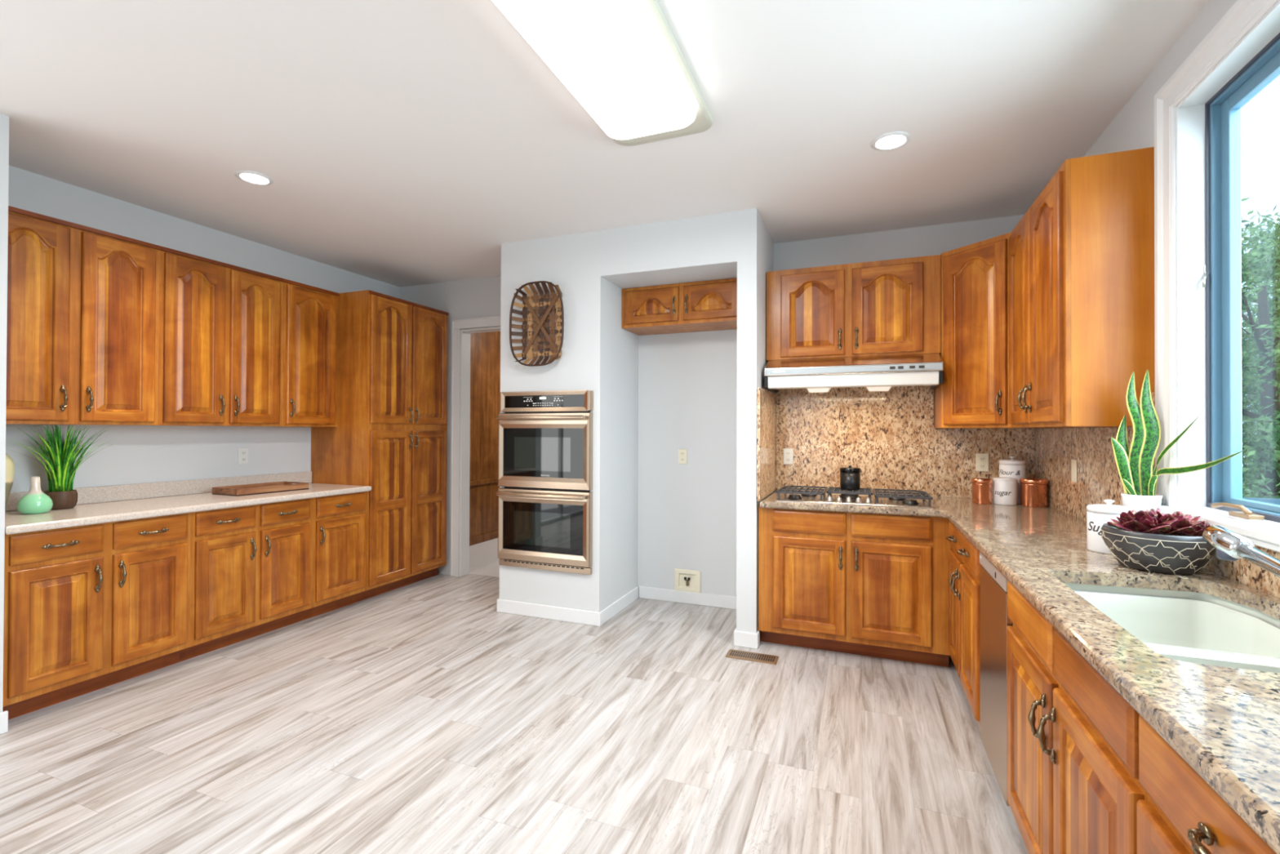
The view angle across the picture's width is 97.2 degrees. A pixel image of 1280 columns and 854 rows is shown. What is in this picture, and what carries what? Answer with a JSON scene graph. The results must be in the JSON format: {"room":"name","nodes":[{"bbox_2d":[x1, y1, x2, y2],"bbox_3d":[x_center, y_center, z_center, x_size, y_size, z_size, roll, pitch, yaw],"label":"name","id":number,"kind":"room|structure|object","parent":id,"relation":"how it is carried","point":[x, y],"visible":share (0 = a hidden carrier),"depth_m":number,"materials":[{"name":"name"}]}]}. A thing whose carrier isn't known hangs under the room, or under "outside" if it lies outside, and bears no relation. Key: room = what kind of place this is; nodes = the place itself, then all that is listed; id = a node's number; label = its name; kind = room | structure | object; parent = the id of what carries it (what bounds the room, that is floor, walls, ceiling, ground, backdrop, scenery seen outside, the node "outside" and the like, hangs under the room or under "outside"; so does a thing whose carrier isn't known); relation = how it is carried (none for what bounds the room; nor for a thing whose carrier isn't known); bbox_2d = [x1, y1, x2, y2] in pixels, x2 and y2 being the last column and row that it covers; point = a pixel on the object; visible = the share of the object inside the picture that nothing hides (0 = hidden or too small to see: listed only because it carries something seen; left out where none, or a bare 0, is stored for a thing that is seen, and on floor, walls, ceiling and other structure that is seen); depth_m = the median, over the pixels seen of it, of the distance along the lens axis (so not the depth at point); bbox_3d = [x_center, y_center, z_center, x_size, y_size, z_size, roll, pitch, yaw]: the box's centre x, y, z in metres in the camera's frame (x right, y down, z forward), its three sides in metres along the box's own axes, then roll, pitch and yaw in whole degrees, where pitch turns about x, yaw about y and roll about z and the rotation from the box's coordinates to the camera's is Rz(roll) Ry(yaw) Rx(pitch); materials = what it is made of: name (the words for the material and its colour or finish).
{"room":"kitchen","nodes":[
{"label":"kitchen","id":0,"kind":"room"},
{"bbox_2d":[0,113,8,712],"bbox_3d":[-3.150,-0.016,2.573,0.655,2.742,0.126,0,0,21],"label":"wall","id":1,"kind":"structure","parent":0,"point":[4,119],"depth_m":2.50,"materials":[{"name":"white paint"}]},
{"bbox_2d":[0,710,8,734],"bbox_3d":[-3.147,1.308,2.562,0.669,0.095,0.154,0,0,21],"label":"baseboard","id":2,"kind":"structure","parent":1,"relation":"attached to","point":[3,715],"depth_m":2.50,"materials":[{"name":"white"}]},
{"bbox_2d":[5,165,399,503],"bbox_3d":[-3.603,-0.018,2.480,0.120,2.742,6.540,0,0,21],"label":"wall","id":3,"kind":"structure","parent":0,"point":[143,454],"depth_m":3.66,"materials":[{"name":"white paint"}]},
{"bbox_2d":[5,205,159,425],"bbox_3d":[-3.122,-0.548,3.053,0.354,1.070,0.770,0,0,21],"label":"upper cabinet","id":4,"kind":"object","parent":3,"relation":"attached to","point":[83,301],"visible":0.97,"depth_m":3.02,"materials":[{"name":"brown wood"}]},
{"bbox_2d":[4,471,311,511],"bbox_3d":[-3.055,0.401,3.682,0.019,0.096,2.009,0,0,21],"label":"backsplash","id":5,"kind":"structure","parent":3,"relation":"attached to","point":[90,495],"depth_m":3.63,"materials":[{"name":"laminate"}]},
{"bbox_2d":[157,245,284,426],"bbox_3d":[-2.840,-0.542,3.770,0.354,1.070,0.772,0,0,21],"label":"upper cabinet","id":6,"kind":"object","parent":3,"relation":"attached to","point":[220,323],"visible":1,"depth_m":3.65,"materials":[{"name":"brown wood"}]},
{"bbox_2d":[238,448,248,464],"bbox_3d":[-2.890,0.212,4.116,0.009,0.116,0.070,0,0,21],"label":"wall outlet","id":7,"kind":"object","parent":3,"relation":"attached to","point":[242,452],"visible":1,"depth_m":4.11,"materials":[{"name":"white plastic"}]},
{"bbox_2d":[278,278,339,426],"bbox_3d":[-2.613,-0.538,4.346,0.354,1.070,0.466,0,0,21],"label":"upper cabinet","id":8,"kind":"object","parent":3,"relation":"attached to","point":[309,370],"visible":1,"depth_m":4.27,"materials":[{"name":"brown wood"}]},
{"bbox_2d":[469,331,500,537],"bbox_3d":[-1.734,0.022,7.429,0.138,2.742,3.840,0,0,21],"label":"wall","id":9,"kind":"structure","parent":0,"point":[485,347],"depth_m":6.85,"materials":[{"name":"brown wood"}]},
{"bbox_2d":[469,477,497,546],"bbox_3d":[-1.661,1.016,7.392,0.026,0.755,3.840,0,0,21],"label":"trim","id":10,"kind":"structure","parent":9,"relation":"attached to","point":[486,536],"depth_m":6.80,"materials":[{"name":"brown wood"}]},
{"bbox_2d":[0,537,1028,853],"bbox_3d":[-0.438,1.398,3.330,5.750,0.062,10.700,0,0,21],"label":"floor","id":11,"kind":"structure","parent":0,"point":[421,717],"depth_m":2.40,"materials":[{"name":"wood"}]},
{"bbox_2d":[2,512,191,719],"bbox_3d":[-2.978,0.922,2.983,0.674,0.874,0.768,0,0,21],"label":"base cabinet","id":12,"kind":"object","parent":11,"relation":"on","point":[88,608],"visible":0.99,"depth_m":2.82,"materials":[{"name":"brown wood"}]},
{"bbox_2d":[4,471,371,534],"bbox_3d":[-2.757,0.420,3.565,0.659,0.134,2.009,0,0,21],"label":"countertop","id":13,"kind":"structure","parent":12,"relation":"on","point":[114,506],"depth_m":3.38,"materials":[{"name":"beige stone"}]},
{"bbox_2d":[4,453,14,508],"bbox_3d":[-3.241,0.285,2.832,0.140,0.315,0.140,0,0,21],"label":"vase","id":14,"kind":"object","parent":13,"relation":"on","point":[10,465],"visible":0.52,"depth_m":2.85,"materials":[{"name":"beige ceramic"}]},
{"bbox_2d":[17,476,53,514],"bbox_3d":[-3.110,0.350,2.904,0.128,0.187,0.128,0,0,21],"label":"vase","id":15,"kind":"object","parent":13,"relation":"on","point":[35,501],"visible":1,"depth_m":2.88,"materials":[{"name":"ceramic"}]},
{"bbox_2d":[43,489,77,510],"bbox_3d":[-3.153,0.395,3.071,0.136,0.098,0.136,0,0,21],"label":"plant pot","id":16,"kind":"object","parent":13,"relation":"on","point":[61,499],"depth_m":3.04,"materials":[{"name":"brown ceramic"}]},
{"bbox_2d":[5,424,121,510],"bbox_3d":[-3.078,0.214,2.976,0.395,0.459,0.552,0,0,21],"label":"grass plant","id":17,"kind":"object","parent":13,"relation":"on","point":[61,459],"visible":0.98,"depth_m":3.03,"materials":[{"name":"green plant"}]},
{"bbox_2d":[211,480,308,496],"bbox_3d":[-2.643,0.428,3.952,0.270,0.047,0.496,0,0,24],"label":"wooden tray","id":18,"kind":"object","parent":13,"relation":"on","point":[276,486],"visible":1,"depth_m":3.88,"materials":[{"name":"brown wood"}]},
{"bbox_2d":[179,497,312,662],"bbox_3d":[-2.696,0.928,3.700,0.674,0.874,0.772,0,0,21],"label":"base cabinet","id":19,"kind":"object","parent":11,"relation":"on","point":[251,566],"visible":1,"depth_m":3.53,"materials":[{"name":"brown wood"}]},
{"bbox_2d":[302,491,367,620],"bbox_3d":[-2.470,0.932,4.277,0.674,0.874,0.468,0,0,21],"label":"base cabinet","id":20,"kind":"object","parent":11,"relation":"on","point":[339,554],"visible":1,"depth_m":4.14,"materials":[{"name":"brown wood"}]},
{"bbox_2d":[311,289,448,601],"bbox_3d":[-2.215,0.154,4.923,0.674,2.442,0.905,0,0,21],"label":"pantry cabinet","id":21,"kind":"object","parent":11,"relation":"on","point":[389,437],"visible":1,"depth_m":4.62,"materials":[{"name":"brown wood"}]},
{"bbox_2d":[725,648,778,664],"bbox_3d":[0.670,1.370,3.374,0.300,0.006,0.132,0,0,21],"label":"floor vent","id":22,"kind":"object","parent":11,"relation":"in","point":[732,653],"visible":1,"depth_m":3.36,"materials":[{"name":"brown metal"}]},
{"bbox_2d":[758,506,951,666],"bbox_3d":[1.354,0.940,3.637,1.069,0.874,0.744,0,0,21],"label":"base cabinet","id":23,"kind":"object","parent":11,"relation":"on","point":[870,584],"visible":0.98,"depth_m":3.32,"materials":[{"name":"brown wood"}]},
{"bbox_2d":[946,520,980,727],"bbox_3d":[1.811,0.935,2.632,0.636,0.874,0.908,0,0,21],"label":"base cabinet","id":24,"kind":"object","parent":11,"relation":"on","point":[964,635],"visible":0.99,"depth_m":2.60,"materials":[{"name":"brown wood"}]},
{"bbox_2d":[979,551,1013,805],"bbox_3d":[1.571,0.932,1.987,0.580,0.870,0.456,0,0,21],"label":"dishwasher","id":25,"kind":"object","parent":11,"relation":"on","point":[994,620],"visible":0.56,"depth_m":2.05,"materials":[{"name":"silver metal"}]},
{"bbox_2d":[1006,580,1279,853],"bbox_3d":[1.301,0.924,1.334,0.636,0.874,0.945,0,0,21],"label":"base cabinet","id":26,"kind":"object","parent":11,"relation":"on","point":[1073,786],"visible":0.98,"depth_m":1.35,"materials":[{"name":"brown wood"}]},
{"bbox_2d":[1137,714,1276,853],"bbox_3d":[1.020,0.918,0.619,0.636,0.874,0.591,0,0,21],"label":"base cabinet","id":27,"kind":"object","parent":11,"relation":"on","point":[1181,813],"visible":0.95,"depth_m":0.86,"materials":[{"name":"brown wood"}]},
{"bbox_2d":[760,491,1279,853],"bbox_3d":[1.109,0.473,2.203,1.629,0.040,3.598,0,0,21],"label":"countertop","id":28,"kind":"structure","parent":27,"relation":"on","point":[1224,722],"depth_m":1.12,"materials":[{"name":"beige stone"}]},
{"bbox_2d":[773,485,936,508],"bbox_3d":[1.339,0.435,3.583,0.912,0.056,0.515,0,0,21],"label":"gas cooktop","id":29,"kind":"object","parent":28,"relation":"in","point":[862,496],"visible":0.98,"depth_m":3.52,"materials":[{"name":"silver metal"}]},
{"bbox_2d":[839,465,861,489],"bbox_3d":[1.386,0.330,3.724,0.132,0.155,0.132,0,0,21],"label":"canister","id":30,"kind":"object","parent":29,"relation":"on","point":[850,477],"visible":1,"depth_m":3.67,"materials":[{"name":"black metal"}]},
{"bbox_2d":[971,477,992,504],"bbox_3d":[2.081,0.387,3.437,0.109,0.153,0.109,0,0,21],"label":"copper canister","id":31,"kind":"object","parent":28,"relation":"on","point":[981,487],"visible":1,"depth_m":3.40,"materials":[{"name":"brown metal"}]},
{"bbox_2d":[992,476,1017,505],"bbox_3d":[2.200,0.384,3.403,0.125,0.161,0.125,0,0,21],"label":"canister","id":32,"kind":"object","parent":28,"relation":"on","point":[1004,488],"visible":1,"depth_m":3.35,"materials":[{"name":"white ceramic"}]},
{"bbox_2d":[998,456,1026,503],"bbox_3d":[2.308,0.323,3.501,0.141,0.285,0.141,0,0,21],"label":"canister","id":33,"kind":"object","parent":28,"relation":"on","point":[1013,468],"visible":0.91,"depth_m":3.44,"materials":[{"name":"white ceramic"}]},
{"bbox_2d":[1019,473,1048,506],"bbox_3d":[2.318,0.369,3.325,0.138,0.190,0.138,0,0,21],"label":"copper canister","id":34,"kind":"object","parent":28,"relation":"on","point":[1033,491],"visible":1,"depth_m":3.27,"materials":[{"name":"brown metal"}]},
{"bbox_2d":[1086,499,1132,554],"bbox_3d":[1.711,0.359,2.059,0.129,0.189,0.129,0,0,21],"label":"canister","id":35,"kind":"object","parent":28,"relation":"on","point":[1097,514],"visible":0.45,"depth_m":2.04,"materials":[{"name":"white ceramic"}]},
{"bbox_2d":[1100,523,1216,578],"bbox_3d":[1.656,0.390,1.809,0.281,0.127,0.281,1,-1,-39],"label":"patterned bowl","id":36,"kind":"object","parent":28,"relation":"on","point":[1177,555],"visible":0.86,"depth_m":1.72,"materials":[{"name":"grey ceramic"}]},
{"bbox_2d":[1106,508,1177,533],"bbox_3d":[1.619,0.305,1.813,0.181,0.087,0.162,0,0,-31],"label":"succulent","id":37,"kind":"object","parent":36,"relation":"in","point":[1141,521],"visible":0.88,"depth_m":1.79,"materials":[{"name":"red plant"}]},
{"bbox_2d":[1146,508,1204,536],"bbox_3d":[1.687,0.304,1.794,0.174,0.085,0.154,1,-1,-45],"label":"succulent","id":38,"kind":"object","parent":36,"relation":"in","point":[1182,520],"visible":0.58,"depth_m":1.75,"materials":[{"name":"red plant"}]},
{"bbox_2d":[1175,520,1213,536],"bbox_3d":[1.723,0.315,1.739,0.100,0.053,0.096,0,0,-18],"label":"succulent","id":39,"kind":"object","parent":36,"relation":"in","point":[1199,528],"visible":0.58,"depth_m":1.72,"materials":[{"name":"red plant"}]},
{"bbox_2d":[1063,582,1279,673],"bbox_3d":[1.357,0.581,1.366,0.472,0.184,0.821,0,0,21],"label":"double sink","id":40,"kind":"object","parent":28,"relation":"in","point":[1193,627],"visible":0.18,"depth_m":1.66,"materials":[{"name":"white ceramic"}]},
{"bbox_2d":[1111,368,1244,511],"bbox_3d":[1.767,0.120,1.903,0.158,0.665,0.502,0,0,18],"label":"snake plant","id":41,"kind":"object","parent":28,"relation":"on","point":[1137,472],"visible":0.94,"depth_m":2.07,"materials":[{"name":"green plant"}]},
{"bbox_2d":[1202,524,1279,577],"bbox_3d":[1.365,0.343,1.098,0.069,0.205,0.633,0,0,10],"label":"kitchen faucet","id":42,"kind":"object","parent":28,"relation":"on","point":[1230,545],"visible":1,"depth_m":1.32,"materials":[{"name":"silver metal"}]},
{"bbox_2d":[0,0,1208,287],"bbox_3d":[-0.429,-1.423,3.350,5.750,0.100,10.700,0,0,21],"label":"ceiling","id":43,"kind":"structure","parent":0,"point":[401,143],"depth_m":2.49,"materials":[{"name":"white paint"}]},
{"bbox_2d":[235,170,273,185],"bbox_3d":[-2.134,-1.375,3.126,0.176,0.008,0.176,0,0,21],"label":"recessed light","id":44,"kind":"object","parent":43,"relation":"in","point":[252,177],"visible":1,"depth_m":3.12,"materials":[{"name":"white glass"}]},
{"bbox_2d":[491,0,711,146],"bbox_3d":[-0.139,-1.332,1.978,0.472,0.096,1.440,0,0,21],"label":"fluorescent light","id":45,"kind":"object","parent":43,"relation":"attached to","point":[623,61],"visible":1,"depth_m":2.00,"materials":[{"name":"beige plastic"}]},
{"bbox_2d":[871,131,911,151],"bbox_3d":[1.202,-1.367,2.707,0.176,0.008,0.176,0,0,21],"label":"recessed light","id":46,"kind":"object","parent":43,"relation":"in","point":[894,140],"visible":1,"depth_m":2.70,"materials":[{"name":"white"}]},
{"bbox_2d":[499,208,773,639],"bbox_3d":[-0.028,0.006,4.201,1.901,2.742,0.720,0,0,21],"label":"wall","id":47,"kind":"structure","parent":0,"point":[591,270],"depth_m":3.95,"materials":[{"name":"white paint"}]},
{"bbox_2d":[509,280,564,366],"bbox_3d":[-0.727,-0.732,4.034,0.443,0.603,0.092,0,0,21],"label":"woven basket","id":48,"kind":"object","parent":47,"relation":"attached to","point":[540,328],"visible":1,"depth_m":4.07,"materials":[{"name":"brown wicker"}]},
{"bbox_2d":[496,390,593,574],"bbox_3d":[-0.598,0.384,4.274,0.761,1.278,0.676,0,0,21],"label":"double wall oven","id":49,"kind":"object","parent":47,"relation":"attached to","point":[545,455],"visible":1,"depth_m":4.01,"materials":[{"name":"silver metal"}]},
{"bbox_2d":[497,586,736,626],"bbox_3d":[-0.105,1.329,4.213,1.778,0.095,0.734,0,0,21],"label":"baseboard","id":50,"kind":"structure","parent":47,"relation":"attached to","point":[552,612],"depth_m":4.18,"materials":[{"name":"white wood"}]},
{"bbox_2d":[622,277,737,335],"bbox_3d":[0.357,-0.892,4.224,0.950,0.297,0.409,0,0,21],"label":"upper cabinet","id":51,"kind":"object","parent":47,"relation":"attached to","point":[712,304],"visible":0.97,"depth_m":4.10,"materials":[{"name":"brown wood"}]},
{"bbox_2d":[733,627,759,648],"bbox_3d":[0.790,1.329,3.854,0.151,0.095,0.720,0,0,21],"label":"baseboard","id":52,"kind":"structure","parent":47,"relation":"attached to","point":[741,638],"depth_m":3.52,"materials":[{"name":"white"}]},
{"bbox_2d":[756,387,775,501],"bbox_3d":[0.864,0.110,3.839,0.020,0.706,0.690,0,0,21],"label":"backsplash panel","id":53,"kind":"object","parent":47,"relation":"attached to","point":[766,400],"visible":1,"depth_m":3.71,"materials":[{"name":"stone"}]},
{"bbox_2d":[399,214,1023,597],"bbox_3d":[0.112,0.009,4.587,5.492,2.742,0.100,0,0,21],"label":"wall","id":54,"kind":"structure","parent":0,"point":[687,381],"depth_m":4.41,"materials":[{"name":"white paint"}]},
{"bbox_2d":[450,315,500,576],"bbox_3d":[-1.254,0.193,5.113,1.015,2.372,0.138,0,0,21],"label":"trim","id":55,"kind":"structure","parent":54,"relation":"attached to","point":[460,339],"depth_m":5.22,"materials":[{"name":"white"}]},
{"bbox_2d":[678,448,686,463],"bbox_3d":[0.335,0.232,4.439,0.070,0.116,0.009,0,0,21],"label":"wall outlet","id":56,"kind":"object","parent":54,"relation":"attached to","point":[682,452],"visible":1,"depth_m":4.44,"materials":[{"name":"beige plastic"}]},
{"bbox_2d":[674,568,700,592],"bbox_3d":[0.370,1.202,4.410,0.210,0.170,0.028,0,0,21],"label":"wall outlet","id":57,"kind":"object","parent":54,"relation":"attached to","point":[688,580],"visible":1,"depth_m":4.41,"materials":[{"name":"beige plastic"}]},
{"bbox_2d":[765,254,940,361],"bbox_3d":[1.407,-0.752,3.794,1.054,0.602,0.439,0,0,21],"label":"upper cabinet","id":58,"kind":"object","parent":54,"relation":"attached to","point":[888,307],"visible":1,"depth_m":3.61,"materials":[{"name":"brown wood"}]},
{"bbox_2d":[764,353,942,392],"bbox_3d":[1.381,-0.336,3.717,1.029,0.228,0.547,0,0,21],"label":"range hood","id":59,"kind":"object","parent":58,"relation":"attached to","point":[875,373],"visible":1,"depth_m":3.49,"materials":[{"name":"silver metal"}]},
{"bbox_2d":[776,385,1035,498],"bbox_3d":[1.754,0.011,3.874,1.607,0.910,0.022,0,0,21],"label":"backsplash panel","id":60,"kind":"object","parent":54,"relation":"attached to","point":[891,436],"visible":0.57,"depth_m":3.89,"materials":[{"name":"stone"}]},
{"bbox_2d":[783,448,793,464],"bbox_3d":[1.081,0.215,4.119,0.070,0.116,0.009,0,0,21],"label":"wall outlet","id":61,"kind":"object","parent":60,"relation":"attached to","point":[788,452],"visible":1,"depth_m":4.12,"materials":[{"name":"white plastic"}]},
{"bbox_2d":[975,453,988,471],"bbox_3d":[2.224,0.230,3.670,0.074,0.116,0.009,0,0,21],"label":"wall outlet","id":62,"kind":"object","parent":60,"relation":"attached to","point":[981,460],"visible":1,"depth_m":3.67,"materials":[{"name":"beige plastic"}]},
{"bbox_2d":[979,456,985,460],"bbox_3d":[2.224,0.206,3.668,0.032,0.026,0.002,0,0,21],"label":"socket","id":63,"kind":"object","parent":62,"relation":"attached to","point":[981,458],"depth_m":3.67,"materials":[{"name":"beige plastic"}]},
{"bbox_2d":[1047,0,1279,531],"bbox_3d":[1.393,-0.015,0.517,0.130,2.742,6.540,0,0,21],"label":"wall","id":64,"kind":"structure","parent":0,"point":[1132,128],"depth_m":2.19,"materials":[{"name":"white paint"}]},
{"bbox_2d":[933,231,1047,428],"bbox_3d":[2.131,-0.528,3.383,0.590,1.068,0.670,0,0,21],"label":"upper cabinet","id":65,"kind":"object","parent":64,"relation":"attached to","point":[973,393],"visible":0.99,"depth_m":3.25,"materials":[{"name":"brown wood"}]},
{"bbox_2d":[1008,146,1155,427],"bbox_3d":[1.969,-0.535,2.629,0.341,1.070,0.875,0,0,21],"label":"upper cabinet","id":66,"kind":"object","parent":64,"relation":"attached to","point":[1082,255],"visible":1,"depth_m":2.24,"materials":[{"name":"brown wood"}]},
{"bbox_2d":[1035,391,1155,520],"bbox_3d":[2.220,0.167,2.831,0.021,0.586,1.575,0,0,21],"label":"backsplash panel","id":67,"kind":"object","parent":64,"relation":"attached to","point":[1099,479],"visible":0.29,"depth_m":2.84,"materials":[{"name":"stone"}]},
{"bbox_2d":[1071,458,1077,482],"bbox_3d":[2.233,0.225,2.903,0.006,0.116,0.070,0,0,21],"label":"wall outlet","id":68,"kind":"object","parent":67,"relation":"attached to","point":[1073,462],"visible":1,"depth_m":2.89,"materials":[{"name":"beige plastic"}]},
{"bbox_2d":[1154,0,1279,507],"bbox_3d":[1.583,-0.471,1.216,0.028,1.542,1.891,0,0,21],"label":"trim","id":69,"kind":"structure","parent":64,"relation":"attached to","point":[1243,15],"depth_m":2.02,"materials":[{"name":"white wood"}]},
{"bbox_2d":[1158,0,1279,551],"bbox_3d":[1.634,-0.411,1.191,0.186,1.465,1.925,0,0,21],"label":"window","id":70,"kind":"structure","parent":64,"relation":"in","point":[1209,236],"depth_m":1.94,"materials":[{"name":"white wood"}]},
{"bbox_2d":[1210,502,1264,519],"bbox_3d":[1.835,0.254,1.728,0.052,0.038,0.148,0,0,11],"label":"window crank","id":71,"kind":"object","parent":70,"relation":"on","point":[1246,513],"depth_m":1.71,"materials":[{"name":"brown metal"}]},
{"bbox_2d":[1203,544,1279,598],"bbox_3d":[1.564,0.385,1.163,0.021,0.124,1.995,0,0,21],"label":"backsplash panel","id":72,"kind":"object","parent":64,"relation":"attached to","point":[1242,571],"visible":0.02,"depth_m":1.59,"materials":[{"name":"stone"}]},
{"bbox_2d":[1242,497,1279,505],"bbox_3d":[6.046,1.363,3.630,5.400,1.660,0.100,0,0,21],"label":"deck railing","id":73,"kind":"object","parent":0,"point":[1272,500],"visible":0.02,"depth_m":4.16,"materials":[{"name":"blue plastic"}]},
{"label":"outside","id":74,"kind":"structure","parent":0,"visible":0},
{"bbox_2d":[1242,481,1257,497],"bbox_3d":[20.091,2.320,8.203,28.600,0.100,50.000,0,0,21],"label":"ground","id":75,"kind":"structure","parent":74,"point":[1249,491],"depth_m":20.84,"materials":[{"name":"green"}]},
{"bbox_2d":[1240,197,1279,498],"bbox_3d":[8.286,-0.320,7.504,3.890,5.160,3.573,1,-1,-39],"label":"tree","id":76,"kind":"object","parent":75,"relation":"on","point":[1266,442],"visible":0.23,"depth_m":7.20,"materials":[{"name":"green plant"}]},
{"bbox_2d":[1241,213,1279,493],"bbox_3d":[12.581,-1.010,10.941,4.985,6.554,5.533,0,0,0],"label":"tree","id":77,"kind":"object","parent":75,"relation":"on","point":[1253,394],"visible":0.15,"depth_m":11.12,"materials":[{"name":"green plant"}]},
{"bbox_2d":[1241,226,1279,497],"bbox_3d":[18.367,-1.675,15.803,5.911,8.487,6.817,0,0,5],"label":"tree","id":78,"kind":"object","parent":75,"relation":"on","point":[1246,278],"visible":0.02,"depth_m":15.72,"materials":[{"name":"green plant"}]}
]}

